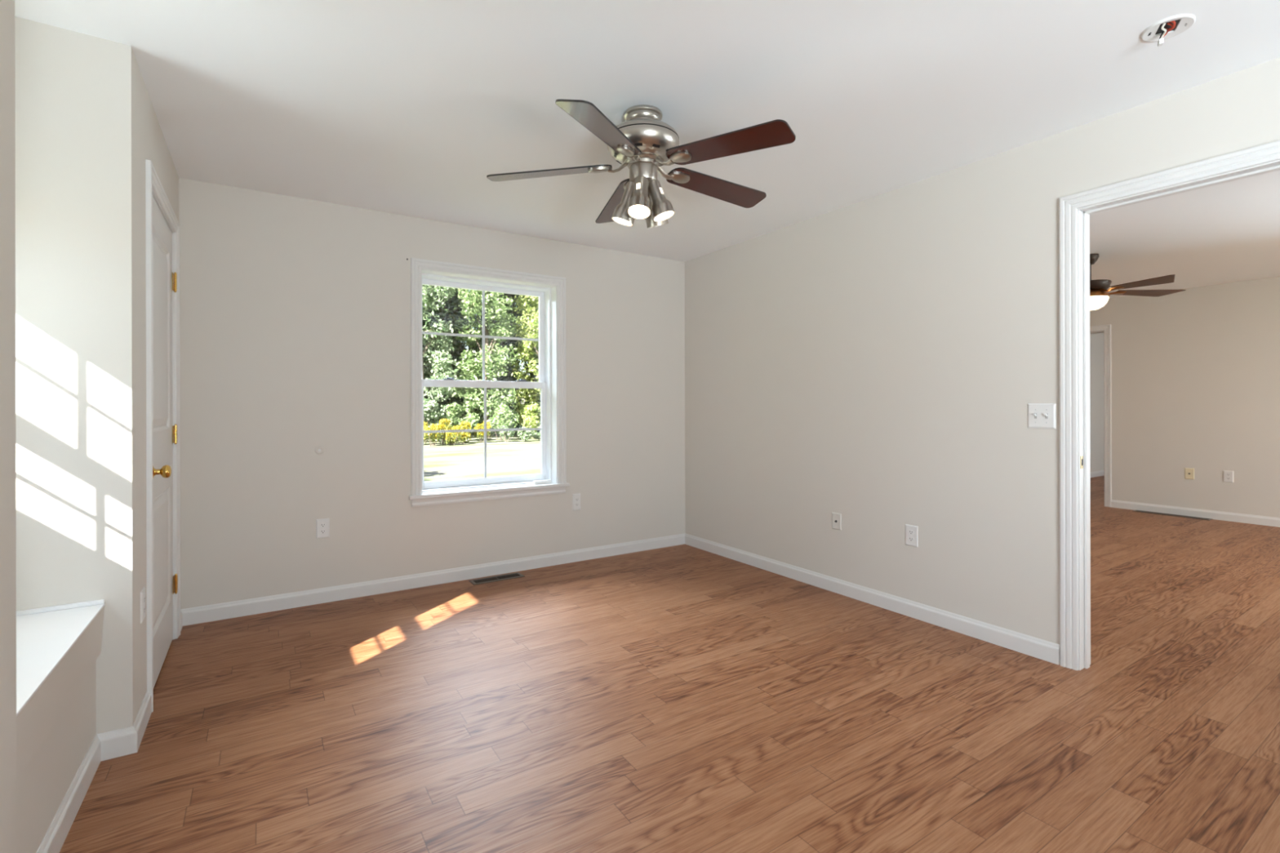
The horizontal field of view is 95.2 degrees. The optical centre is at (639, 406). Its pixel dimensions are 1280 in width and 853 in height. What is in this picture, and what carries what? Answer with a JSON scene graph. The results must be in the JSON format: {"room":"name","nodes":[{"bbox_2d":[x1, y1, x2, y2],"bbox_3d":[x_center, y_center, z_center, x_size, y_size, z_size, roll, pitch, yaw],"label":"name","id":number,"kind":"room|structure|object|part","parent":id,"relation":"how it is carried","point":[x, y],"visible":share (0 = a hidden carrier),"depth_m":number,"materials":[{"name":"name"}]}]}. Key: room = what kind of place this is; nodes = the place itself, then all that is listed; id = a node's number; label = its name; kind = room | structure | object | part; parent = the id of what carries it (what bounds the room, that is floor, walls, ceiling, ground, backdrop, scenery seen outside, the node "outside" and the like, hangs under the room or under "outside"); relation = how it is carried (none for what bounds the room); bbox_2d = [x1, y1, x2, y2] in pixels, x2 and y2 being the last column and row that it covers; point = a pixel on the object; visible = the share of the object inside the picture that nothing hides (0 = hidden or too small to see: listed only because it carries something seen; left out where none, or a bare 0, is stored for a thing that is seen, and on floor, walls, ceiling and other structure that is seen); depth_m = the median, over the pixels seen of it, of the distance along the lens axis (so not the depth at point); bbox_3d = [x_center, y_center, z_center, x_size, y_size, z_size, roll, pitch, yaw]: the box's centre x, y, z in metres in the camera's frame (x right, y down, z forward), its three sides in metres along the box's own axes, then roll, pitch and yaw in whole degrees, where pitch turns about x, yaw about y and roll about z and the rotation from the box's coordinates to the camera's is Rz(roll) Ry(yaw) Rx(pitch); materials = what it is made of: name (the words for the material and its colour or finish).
{"room":"empty bedroom","nodes":[
{"label":"empty bedroom","id":0,"kind":"room"},
{"bbox_2d":[0,0,96,852],"bbox_3d":[-1.003,-0.028,0.155,0.625,2.440,3.950,0,0,-33],"label":"wall","id":1,"kind":"structure","parent":0,"point":[28,805],"depth_m":1.24,"materials":[{"name":"paint"}]},
{"bbox_2d":[16,599,105,781],"bbox_3d":[-1.842,0.743,1.451,0.624,0.179,0.860,0,0,-33],"label":"window seat","id":2,"kind":"object","parent":1,"relation":"attached to","point":[57,646],"visible":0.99,"depth_m":1.61,"materials":[{"name":"paint"}]},
{"bbox_3d":[-2.072,0.661,1.806,0.624,0.014,0.013,0,0,-33],"label":"edge moulding","id":3,"kind":"part","parent":2,"relation":"part of","materials":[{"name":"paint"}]},
{"bbox_2d":[35,734,100,852],"bbox_3d":[-1.593,1.149,1.611,0.014,0.089,0.860,0,0,-33],"label":"baseboard","id":4,"kind":"structure","parent":1,"relation":"attached to","point":[54,838],"depth_m":1.68,"materials":[{"name":"paint"}]},
{"bbox_2d":[14,16,178,733],"bbox_3d":[-2.424,-0.024,2.412,0.694,2.440,1.385,0,0,-33],"label":"wall","id":5,"kind":"structure","parent":0,"point":[87,126],"depth_m":1.95,"materials":[{"name":"paint"}]},
{"bbox_2d":[96,725,137,761],"bbox_3d":[-1.784,1.150,1.992,0.108,0.089,0.014,0,0,-33],"label":"baseboard","id":6,"kind":"structure","parent":5,"relation":"attached to","point":[121,742],"depth_m":1.99,"materials":[{"name":"paint"}]},
{"bbox_2d":[133,690,151,751],"bbox_3d":[-1.827,1.150,2.146,0.014,0.089,0.320,0,0,-33],"label":"baseboard","id":7,"kind":"structure","parent":5,"relation":"attached to","point":[142,718],"depth_m":2.13,"materials":[{"name":"paint"}]},
{"bbox_2d":[140,586,145,623],"bbox_3d":[-1.856,0.742,2.183,0.008,0.116,0.072,0,0,-33],"label":"wall outlet","id":8,"kind":"object","parent":5,"relation":"attached to","point":[143,591],"visible":1,"depth_m":2.17,"materials":[{"name":"white plastic"}]},
{"bbox_2d":[146,160,180,711],"bbox_3d":[-2.189,0.118,2.653,0.162,2.154,0.934,0,0,-33],"label":"door","id":9,"kind":"structure","parent":5,"relation":"in","point":[162,225],"depth_m":2.66,"materials":[{"name":"paint"}]},
{"bbox_3d":[-2.183,-0.326,2.657,0.010,0.872,0.560,0,0,-33],"label":"panel","id":10,"kind":"part","parent":9,"relation":"part of","materials":[{"name":"paint"}]},
{"bbox_3d":[-2.181,0.682,2.657,0.010,0.575,0.560,0,0,-33],"label":"panel","id":11,"kind":"part","parent":9,"relation":"part of","materials":[{"name":"paint"}]},
{"bbox_3d":[-1.972,0.270,2.404,0.068,0.068,0.068,0,0,-33],"label":"knob","id":12,"kind":"part","parent":9,"relation":"part of","materials":[{"name":"gold metal"}]},
{"bbox_2d":[180,610,182,631],"bbox_3d":[-2.458,1.151,3.120,0.014,0.089,0.157,0,0,-33],"label":"baseboard","id":13,"kind":"structure","parent":5,"relation":"attached to","point":[181,613],"depth_m":3.13,"materials":[{"name":"paint"}]},
{"bbox_2d":[178,177,1104,608],"bbox_3d":[2.493,-0.036,6.543,13.900,2.440,0.200,0,0,-33],"label":"wall","id":14,"kind":"structure","parent":0,"point":[295,313],"depth_m":3.66,"materials":[{"name":"paint"}]},
{"bbox_2d":[314,445,324,454],"bbox_3d":[-1.944,0.267,3.543,0.052,0.052,0.008,0,0,-33],"label":"bumper cover","id":15,"kind":"object","parent":14,"relation":"attached to","point":[319,450],"visible":1,"depth_m":3.54,"materials":[{"name":"paint"}]},
{"bbox_2d":[315,518,329,538],"bbox_3d":[-1.928,0.742,3.553,0.072,0.116,0.008,0,0,-33],"label":"wall outlet","id":16,"kind":"object","parent":14,"relation":"attached to","point":[322,526],"visible":1,"depth_m":3.55,"materials":[{"name":"white plastic"}]},
{"bbox_2d":[320,529,325,533],"bbox_3d":[-1.927,0.762,3.551,0.033,0.025,0.003,0,0,-33],"label":"socket","id":17,"kind":"object","parent":16,"relation":"attached to","point":[322,531],"depth_m":3.55,"materials":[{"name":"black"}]},
{"bbox_2d":[320,523,325,527],"bbox_3d":[-1.927,0.723,3.551,0.033,0.025,0.003,0,0,-33],"label":"socket","id":18,"kind":"object","parent":16,"relation":"attached to","point":[322,525],"depth_m":3.55,"materials":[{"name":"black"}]},
{"bbox_2d":[180,533,684,626],"bbox_3d":[-1.054,1.148,4.115,3.454,0.089,0.014,0,0,-33],"label":"baseboard","id":19,"kind":"structure","parent":14,"relation":"attached to","point":[193,615],"depth_m":3.80,"materials":[{"name":"paint"}]},
{"bbox_2d":[408,257,569,506],"bbox_3d":[-1.092,-0.158,4.226,1.152,1.630,0.279,0,0,-33],"label":"window","id":20,"kind":"structure","parent":14,"relation":"in","point":[550,291],"depth_m":4.28,"materials":[{"name":"paint"}]},
{"bbox_3d":[-1.154,-0.517,4.317,0.949,0.744,0.030,0,0,-33],"label":"sash","id":21,"kind":"part","parent":20,"relation":"part of","materials":[{"name":"white plastic"}]},
{"bbox_3d":[-1.134,0.193,4.287,0.949,0.760,0.030,0,0,-33],"label":"sash","id":22,"kind":"part","parent":20,"relation":"part of","materials":[{"name":"white plastic"}]},
{"bbox_2d":[533,479,551,484],"bbox_3d":[-0.733,0.569,4.385,0.136,0.026,0.032,0,0,-33],"label":"strip","id":23,"kind":"object","parent":20,"relation":"on","point":[539,482],"visible":1,"depth_m":4.37,"materials":[{"name":"white"}]},
{"bbox_2d":[572,493,580,511],"bbox_3d":[-0.486,0.735,4.487,0.068,0.128,0.008,0,0,-33],"label":"wall outlet","id":24,"kind":"object","parent":14,"relation":"attached to","point":[575,497],"visible":1,"depth_m":4.48,"materials":[{"name":"white plastic"}]},
{"bbox_2d":[1089,470,1104,477],"bbox_3d":[6.597,1.130,9.072,4.065,0.089,0.014,0,0,-33],"label":"baseboard","id":25,"kind":"structure","parent":14,"relation":"attached to","point":[1097,473],"depth_m":9.72,"materials":[{"name":"paint"}]},
{"bbox_2d":[14,0,1279,297],"bbox_3d":[3.982,-1.334,4.241,13.900,0.150,5.685,0,0,-33],"label":"ceiling","id":26,"kind":"structure","parent":0,"point":[408,108],"depth_m":2.32,"materials":[{"name":"white paint"}]},
{"bbox_2d":[486,99,795,228],"bbox_3d":[0.049,-1.015,2.532,1.241,0.470,1.289,0,0,-33],"label":"ceiling fan","id":27,"kind":"object","parent":26,"relation":"hanging from","point":[643,143],"visible":1,"depth_m":2.42,"materials":[{"name":"silver metal"}]},
{"bbox_3d":[-0.385,-1.003,2.511,0.530,0.006,0.136,-5,12,1],"label":"blade","id":28,"kind":"part","parent":27,"relation":"part of","materials":[{"name":"brown wood"}]},
{"bbox_3d":[-0.129,-1.006,2.131,0.136,0.006,0.530,13,9,20],"label":"blade","id":29,"kind":"part","parent":27,"relation":"part of","materials":[{"name":"brown wood"}]},
{"bbox_3d":[-0.136,-1.025,2.509,0.177,0.049,0.062,0,0,0],"label":"blade arm","id":30,"kind":"part","parent":27,"relation":"part of","materials":[{"name":"silver metal"}]},
{"bbox_3d":[-0.102,-1.008,2.885,0.136,0.006,0.530,-13,0,-17],"label":"blade","id":31,"kind":"part","parent":27,"relation":"part of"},
{"bbox_3d":[-0.071,-0.807,2.517,0.084,0.033,0.084,0,0,-33],"label":"bulb","id":32,"kind":"part","parent":27,"relation":"part of","materials":[{"name":"white glass"}]},
{"bbox_3d":[-0.065,-0.872,2.516,0.114,0.185,0.110,0,0,-33],"label":"lamp shade","id":33,"kind":"part","parent":27,"relation":"part of","materials":[{"name":"silver metal"}]},
{"bbox_3d":[-0.042,-1.025,2.364,0.062,0.049,0.177,0,0,20],"label":"blade arm","id":34,"kind":"part","parent":27,"relation":"part of","materials":[{"name":"silver metal"}]},
{"bbox_3d":[-0.002,-0.876,2.426,0.110,0.177,0.111,0,0,-33],"label":"lamp shade","id":35,"kind":"part","parent":27,"relation":"part of","materials":[{"name":"silver metal"}]},
{"bbox_3d":[-0.002,-0.815,2.420,0.084,0.033,0.084,0,0,-33],"label":"bulb","id":36,"kind":"part","parent":27,"relation":"part of","materials":[{"name":"white glass"}]},
{"bbox_3d":[0.065,-0.873,2.575,0.127,0.184,0.100,0,0,-33],"label":"lamp shade","id":37,"kind":"part","parent":27,"relation":"part of","materials":[{"name":"silver metal"}]},
{"bbox_3d":[0.092,-0.880,2.493,0.112,0.171,0.107,0,0,-33],"label":"lamp shade","id":38,"kind":"part","parent":27,"relation":"part of","materials":[{"name":"silver metal"}]},
{"bbox_3d":[0.097,-0.822,2.494,0.083,0.034,0.084,0,0,-33],"label":"bulb","id":39,"kind":"part","parent":27,"relation":"part of","materials":[{"name":"white glass"}]},
{"bbox_3d":[0.132,-1.026,2.411,0.177,0.049,0.062,0,0,36],"label":"blade arm","id":40,"kind":"part","parent":27,"relation":"part of","materials":[{"name":"silver metal"}]},
{"bbox_3d":[0.144,-1.026,2.579,0.177,0.049,0.062,0,0,-33],"label":"blade arm","id":41,"kind":"part","parent":27,"relation":"part of","materials":[{"name":"silver metal"}]},
{"bbox_3d":[0.355,-1.012,2.712,0.530,0.006,0.136,4,-14,-31],"label":"blade","id":42,"kind":"part","parent":27,"relation":"part of","materials":[{"name":"brown wood"}]},
{"bbox_3d":[0.333,-1.010,2.263,0.530,0.006,0.136,4,-10,37],"label":"blade","id":43,"kind":"part","parent":27,"relation":"part of","materials":[{"name":"brown wood"}]},
{"bbox_2d":[1089,253,1186,310],"bbox_3d":[3.703,-1.028,4.879,1.296,0.460,1.303,0,0,-33],"label":"ceiling fan","id":44,"kind":"object","parent":26,"relation":"hanging from","point":[1099,295],"visible":0.52,"depth_m":4.76,"materials":[{"name":"brown wood"}]},
{"bbox_3d":[3.751,-0.849,4.874,0.252,0.100,0.252,0,0,-33],"label":"lamp shade","id":45,"kind":"part","parent":44,"relation":"part of","materials":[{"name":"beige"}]},
{"bbox_3d":[3.789,-0.945,4.696,0.059,0.038,0.176,0,0,-12],"label":"blade arm","id":46,"kind":"part","parent":44,"relation":"part of","materials":[{"name":"orange metal"}]},
{"bbox_3d":[3.932,-0.945,4.855,0.176,0.038,0.059,0,0,6],"label":"blade arm","id":47,"kind":"part","parent":44,"relation":"part of","materials":[{"name":"orange metal"}]},
{"bbox_3d":[3.849,-0.937,4.441,0.152,0.006,0.489,11,0,-12],"label":"blade","id":48,"kind":"part","parent":44,"relation":"part of","materials":[{"name":"brown wood"}]},
{"bbox_3d":[4.193,-0.938,4.833,0.489,0.006,0.152,2,-11,6],"label":"blade","id":49,"kind":"part","parent":44,"relation":"part of","materials":[{"name":"brown wood"}]},
{"bbox_2d":[1140,13,1195,46],"bbox_3d":[1.748,-1.227,1.935,0.136,0.056,0.136,0,0,-33],"label":"smoke detector","id":50,"kind":"object","parent":26,"relation":"attached to","point":[1172,26],"visible":1,"depth_m":1.93,"materials":[{"name":"white plastic"}]},
{"bbox_2d":[59,475,1279,852],"bbox_3d":[3.988,1.431,4.241,13.900,0.500,5.685,0,0,-33],"label":"floor","id":51,"kind":"structure","parent":0,"point":[682,698],"depth_m":2.22,"materials":[{"name":"brown wood"}]},
{"bbox_2d":[468,572,524,585],"bbox_3d":[-0.987,1.190,4.037,0.360,0.005,0.117,0,0,-33],"label":"floor vent","id":52,"kind":"object","parent":51,"relation":"in","point":[513,575],"visible":1,"depth_m":4.03,"materials":[{"name":"brown metal"}]},
{"bbox_2d":[1133,510,1212,520],"bbox_3d":[5.735,1.174,6.311,0.115,0.005,0.640,0,0,-33],"label":"floor vent","id":53,"kind":"object","parent":51,"relation":"in","point":[1140,511],"visible":1,"depth_m":6.29,"materials":[{"name":"brown metal"}]},
{"bbox_2d":[684,57,1279,644],"bbox_3d":[1.888,-0.034,2.853,0.115,2.440,5.335,0,0,-33],"label":"wall","id":54,"kind":"structure","parent":0,"point":[878,362],"depth_m":3.25,"materials":[{"name":"paint"}]},
{"bbox_2d":[831,511,841,530],"bbox_3d":[1.249,0.733,3.721,0.016,0.105,0.072,0,0,-33],"label":"cable plate","id":55,"kind":"object","parent":54,"relation":"attached to","point":[836,517],"visible":1,"depth_m":3.72,"materials":[{"name":"white plastic"}]},
{"bbox_2d":[684,533,1060,665],"bbox_3d":[1.156,1.143,3.868,0.014,0.089,2.831,0,0,-33],"label":"baseboard","id":56,"kind":"structure","parent":54,"relation":"attached to","point":[1046,651],"depth_m":3.34,"materials":[{"name":"paint"}]},
{"bbox_2d":[905,524,918,547],"bbox_3d":[1.531,0.730,3.294,0.008,0.118,0.076,0,0,-33],"label":"wall outlet","id":57,"kind":"object","parent":54,"relation":"attached to","point":[911,531],"visible":1,"depth_m":3.29,"materials":[{"name":"white plastic"}]},
{"bbox_2d":[908,536,914,542],"bbox_3d":[1.529,0.749,3.293,0.003,0.025,0.033,0,0,-33],"label":"socket","id":58,"kind":"object","parent":57,"relation":"attached to","point":[911,539],"depth_m":3.29,"materials":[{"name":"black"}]},
{"bbox_2d":[908,529,914,534],"bbox_3d":[1.529,0.710,3.293,0.003,0.025,0.033,0,0,-33],"label":"socket","id":59,"kind":"object","parent":57,"relation":"attached to","point":[910,531],"depth_m":3.29,"materials":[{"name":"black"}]},
{"bbox_2d":[1027,403,1056,428],"bbox_3d":[1.879,0.046,2.740,0.023,0.118,0.118,0,0,-33],"label":"light switch","id":60,"kind":"object","parent":54,"relation":"attached to","point":[1040,415],"visible":1,"depth_m":2.74,"materials":[{"name":"white plastic"}]},
{"bbox_2d":[1058,140,1279,670],"bbox_3d":[2.236,0.116,2.316,0.151,2.138,0.941,0,0,-33],"label":"door frame","id":61,"kind":"structure","parent":54,"relation":"in","point":[1075,210],"depth_m":2.63,"materials":[{"name":"paint"}]},
{"bbox_3d":[1.989,0.252,2.630,0.030,0.057,0.002,0,0,-33],"label":"strike plate","id":62,"kind":"part","parent":61,"relation":"part of","materials":[{"name":"gold metal"}]},
{"bbox_2d":[1089,276,1279,517],"bbox_3d":[6.287,-0.044,5.703,0.115,2.440,5.335,0,0,-33],"label":"wall","id":63,"kind":"structure","parent":0,"point":[1195,371],"depth_m":6.18,"materials":[{"name":"paint"}]},
{"bbox_2d":[1089,324,1111,506],"bbox_3d":[5.302,0.112,7.224,0.151,2.132,0.904,0,0,-33],"label":"door frame","id":64,"kind":"structure","parent":63,"relation":"in","point":[1105,329],"depth_m":6.83,"materials":[{"name":"paint"}]},
{"bbox_2d":[1184,467,1194,479],"bbox_3d":[5.865,0.721,6.237,0.016,0.118,0.078,0,0,-33],"label":"cable plate","id":65,"kind":"object","parent":63,"relation":"attached to","point":[1188,473],"visible":1,"depth_m":6.24,"materials":[{"name":"beige plastic"}]},
{"bbox_2d":[1111,499,1279,527],"bbox_3d":[6.589,1.130,5.123,0.014,0.089,4.037,0,0,-33],"label":"baseboard","id":66,"kind":"structure","parent":63,"relation":"attached to","point":[1216,515],"depth_m":6.16,"materials":[{"name":"paint"}]},
{"bbox_2d":[1222,470,1233,482],"bbox_3d":[6.031,0.720,5.988,0.008,0.118,0.078,0,0,-33],"label":"wall outlet","id":67,"kind":"object","parent":63,"relation":"attached to","point":[1228,476],"visible":1,"depth_m":5.99,"materials":[{"name":"white plastic"}]},
{"label":"outside","id":68,"kind":"structure","parent":0,"visible":0},
{"bbox_2d":[423,423,540,481],"bbox_3d":[-9.157,1.861,41.726,150.000,0.300,140.000,0,0,-33],"label":"ground","id":69,"kind":"structure","parent":68,"point":[517,456],"depth_m":19.08,"materials":[{"name":"white concrete"}]},
{"bbox_2d":[423,421,428,444],"bbox_3d":[-9.622,1.173,25.815,0.754,1.099,0.716,0,0,-33],"label":"goldenrod","id":70,"kind":"object","parent":69,"relation":"on","point":[424,424],"visible":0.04,"depth_m":25.99,"materials":[{"name":"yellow plant"}]},
{"bbox_2d":[423,400,439,443],"bbox_3d":[-10.127,0.715,27.188,1.755,2.016,1.616,0,0,-33],"label":"shrub","id":71,"kind":"object","parent":69,"relation":"on","point":[429,406],"visible":0.27,"depth_m":26.95,"materials":[{"name":"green plant"}]},
{"bbox_2d":[423,423,440,446],"bbox_3d":[-8.941,1.228,25.057,0.740,0.982,0.743,0,0,-33],"label":"goldenrod","id":72,"kind":"object","parent":69,"relation":"on","point":[434,437],"visible":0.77,"depth_m":24.95,"materials":[{"name":"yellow plant"}]},
{"bbox_2d":[422,284,458,422],"bbox_3d":[-11.267,-3.669,29.882,3.282,10.915,3.263,0,0,-33],"label":"leafy tree","id":73,"kind":"object","parent":69,"relation":"on","point":[439,362],"visible":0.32,"depth_m":29.65,"materials":[{"name":"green plant"}]},
{"bbox_2d":[422,285,468,422],"bbox_3d":[-11.731,-4.509,33.749,3.112,12.620,3.161,0,0,-33],"label":"leafy tree","id":74,"kind":"object","parent":69,"relation":"on","point":[452,313],"visible":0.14,"depth_m":33.23,"materials":[{"name":"green plant"}]},
{"bbox_2d":[438,418,452,444],"bbox_3d":[-8.831,1.135,26.263,0.786,1.172,0.727,0,0,-33],"label":"goldenrod","id":75,"kind":"object","parent":69,"relation":"on","point":[444,424],"visible":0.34,"depth_m":26.05,"materials":[{"name":"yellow plant"}]},
{"bbox_2d":[422,288,472,417],"bbox_3d":[-12.336,-5.009,37.749,3.352,13.934,3.292,0,0,-33],"label":"leafy tree","id":76,"kind":"object","parent":69,"relation":"on","point":[462,399],"visible":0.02,"depth_m":37.21,"materials":[{"name":"green plant"}]},
{"bbox_2d":[443,425,462,445],"bbox_3d":[-8.234,1.276,25.559,0.738,0.897,0.751,0,0,-33],"label":"goldenrod","id":77,"kind":"object","parent":69,"relation":"on","point":[451,438],"visible":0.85,"depth_m":25.41,"materials":[{"name":"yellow plant"}]},
{"bbox_2d":[440,402,479,441],"bbox_3d":[-8.618,0.754,28.237,1.842,1.929,1.329,0,0,2],"label":"shrub","id":78,"kind":"object","parent":69,"relation":"on","point":[454,410],"visible":0.64,"depth_m":28.02,"materials":[{"name":"green plant"}]},
{"bbox_2d":[457,421,471,443],"bbox_3d":[-8.124,1.193,26.790,0.722,1.057,0.710,0,0,-33],"label":"goldenrod","id":79,"kind":"object","parent":69,"relation":"on","point":[465,436],"visible":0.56,"depth_m":26.65,"materials":[{"name":"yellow plant"}]},
{"bbox_2d":[473,421,491,443],"bbox_3d":[-7.355,1.205,27.285,0.730,1.020,0.724,0,0,-33],"label":"goldenrod","id":80,"kind":"object","parent":69,"relation":"on","point":[481,434],"visible":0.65,"depth_m":27.10,"materials":[{"name":"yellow plant"}]},
{"bbox_2d":[451,288,519,438],"bbox_3d":[-8.304,-3.889,31.562,3.305,11.206,3.280,0,0,-33],"label":"leafy tree","id":81,"kind":"object","parent":69,"relation":"on","point":[473,298],"visible":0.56,"depth_m":30.88,"materials":[{"name":"green plant"}]},
{"bbox_2d":[466,292,523,435],"bbox_3d":[-8.907,-4.410,35.604,3.113,12.576,3.136,0,0,-33],"label":"leafy tree","id":82,"kind":"object","parent":69,"relation":"on","point":[507,378],"visible":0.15,"depth_m":35.25,"materials":[{"name":"green plant"}]},
{"bbox_2d":[473,293,528,414],"bbox_3d":[-9.469,-5.357,39.619,3.366,14.401,3.326,0,0,-33],"label":"leafy tree","id":83,"kind":"object","parent":69,"relation":"on","point":[508,342],"visible":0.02,"depth_m":39.27,"materials":[{"name":"green plant"}]},
{"bbox_2d":[486,404,515,440],"bbox_3d":[-7.013,0.792,29.125,1.384,1.844,1.728,0,0,-33],"label":"shrub","id":84,"kind":"object","parent":69,"relation":"on","point":[502,413],"visible":0.88,"depth_m":28.79,"materials":[{"name":"green plant"}]},
{"bbox_2d":[499,425,514,442],"bbox_3d":[-6.360,1.295,27.791,0.720,0.841,0.859,0,0,-33],"label":"clump","id":85,"kind":"object","parent":69,"relation":"on","point":[505,435],"visible":0.75,"depth_m":27.68,"materials":[{"name":"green plant"}]},
{"bbox_2d":[509,294,540,426],"bbox_3d":[-5.559,-3.900,33.570,3.281,11.375,3.318,0,0,-33],"label":"leafy tree","id":86,"kind":"object","parent":69,"relation":"on","point":[531,311],"visible":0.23,"depth_m":33.12,"materials":[{"name":"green plant"}]},
{"bbox_2d":[516,426,534,441],"bbox_3d":[-5.465,1.340,28.087,0.878,0.743,0.607,0,0,-33],"label":"clump","id":87,"kind":"object","parent":69,"relation":"on","point":[525,435],"visible":0.93,"depth_m":27.95,"materials":[{"name":"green plant"}]},
{"bbox_2d":[516,297,540,419],"bbox_3d":[-6.040,-4.448,37.441,3.166,12.613,3.136,0,0,-33],"label":"leafy tree","id":88,"kind":"object","parent":69,"relation":"on","point":[531,375],"visible":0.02,"depth_m":36.78,"materials":[{"name":"green plant"}]},
{"bbox_2d":[521,403,540,439],"bbox_3d":[-5.404,0.775,30.106,1.502,1.873,1.640,0,0,-33],"label":"shrub","id":89,"kind":"object","parent":69,"relation":"on","point":[531,418],"visible":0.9,"depth_m":29.51,"materials":[{"name":"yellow plant"}]},
{"bbox_2d":[524,349,537,404],"bbox_3d":[-6.605,-5.002,41.449,3.345,13.961,3.322,0,0,-33],"label":"leafy tree","id":90,"kind":"object","parent":69,"relation":"on","point":[535,376],"visible":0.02,"depth_m":40.97,"materials":[{"name":"green plant"}]},
{"bbox_2d":[532,423,540,440],"bbox_3d":[-4.898,1.250,28.971,0.783,0.923,0.772,0,0,16],"label":"clump","id":91,"kind":"object","parent":69,"relation":"on","point":[536,435],"visible":0.22,"depth_m":28.78,"materials":[{"name":"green plant"}]}
]}

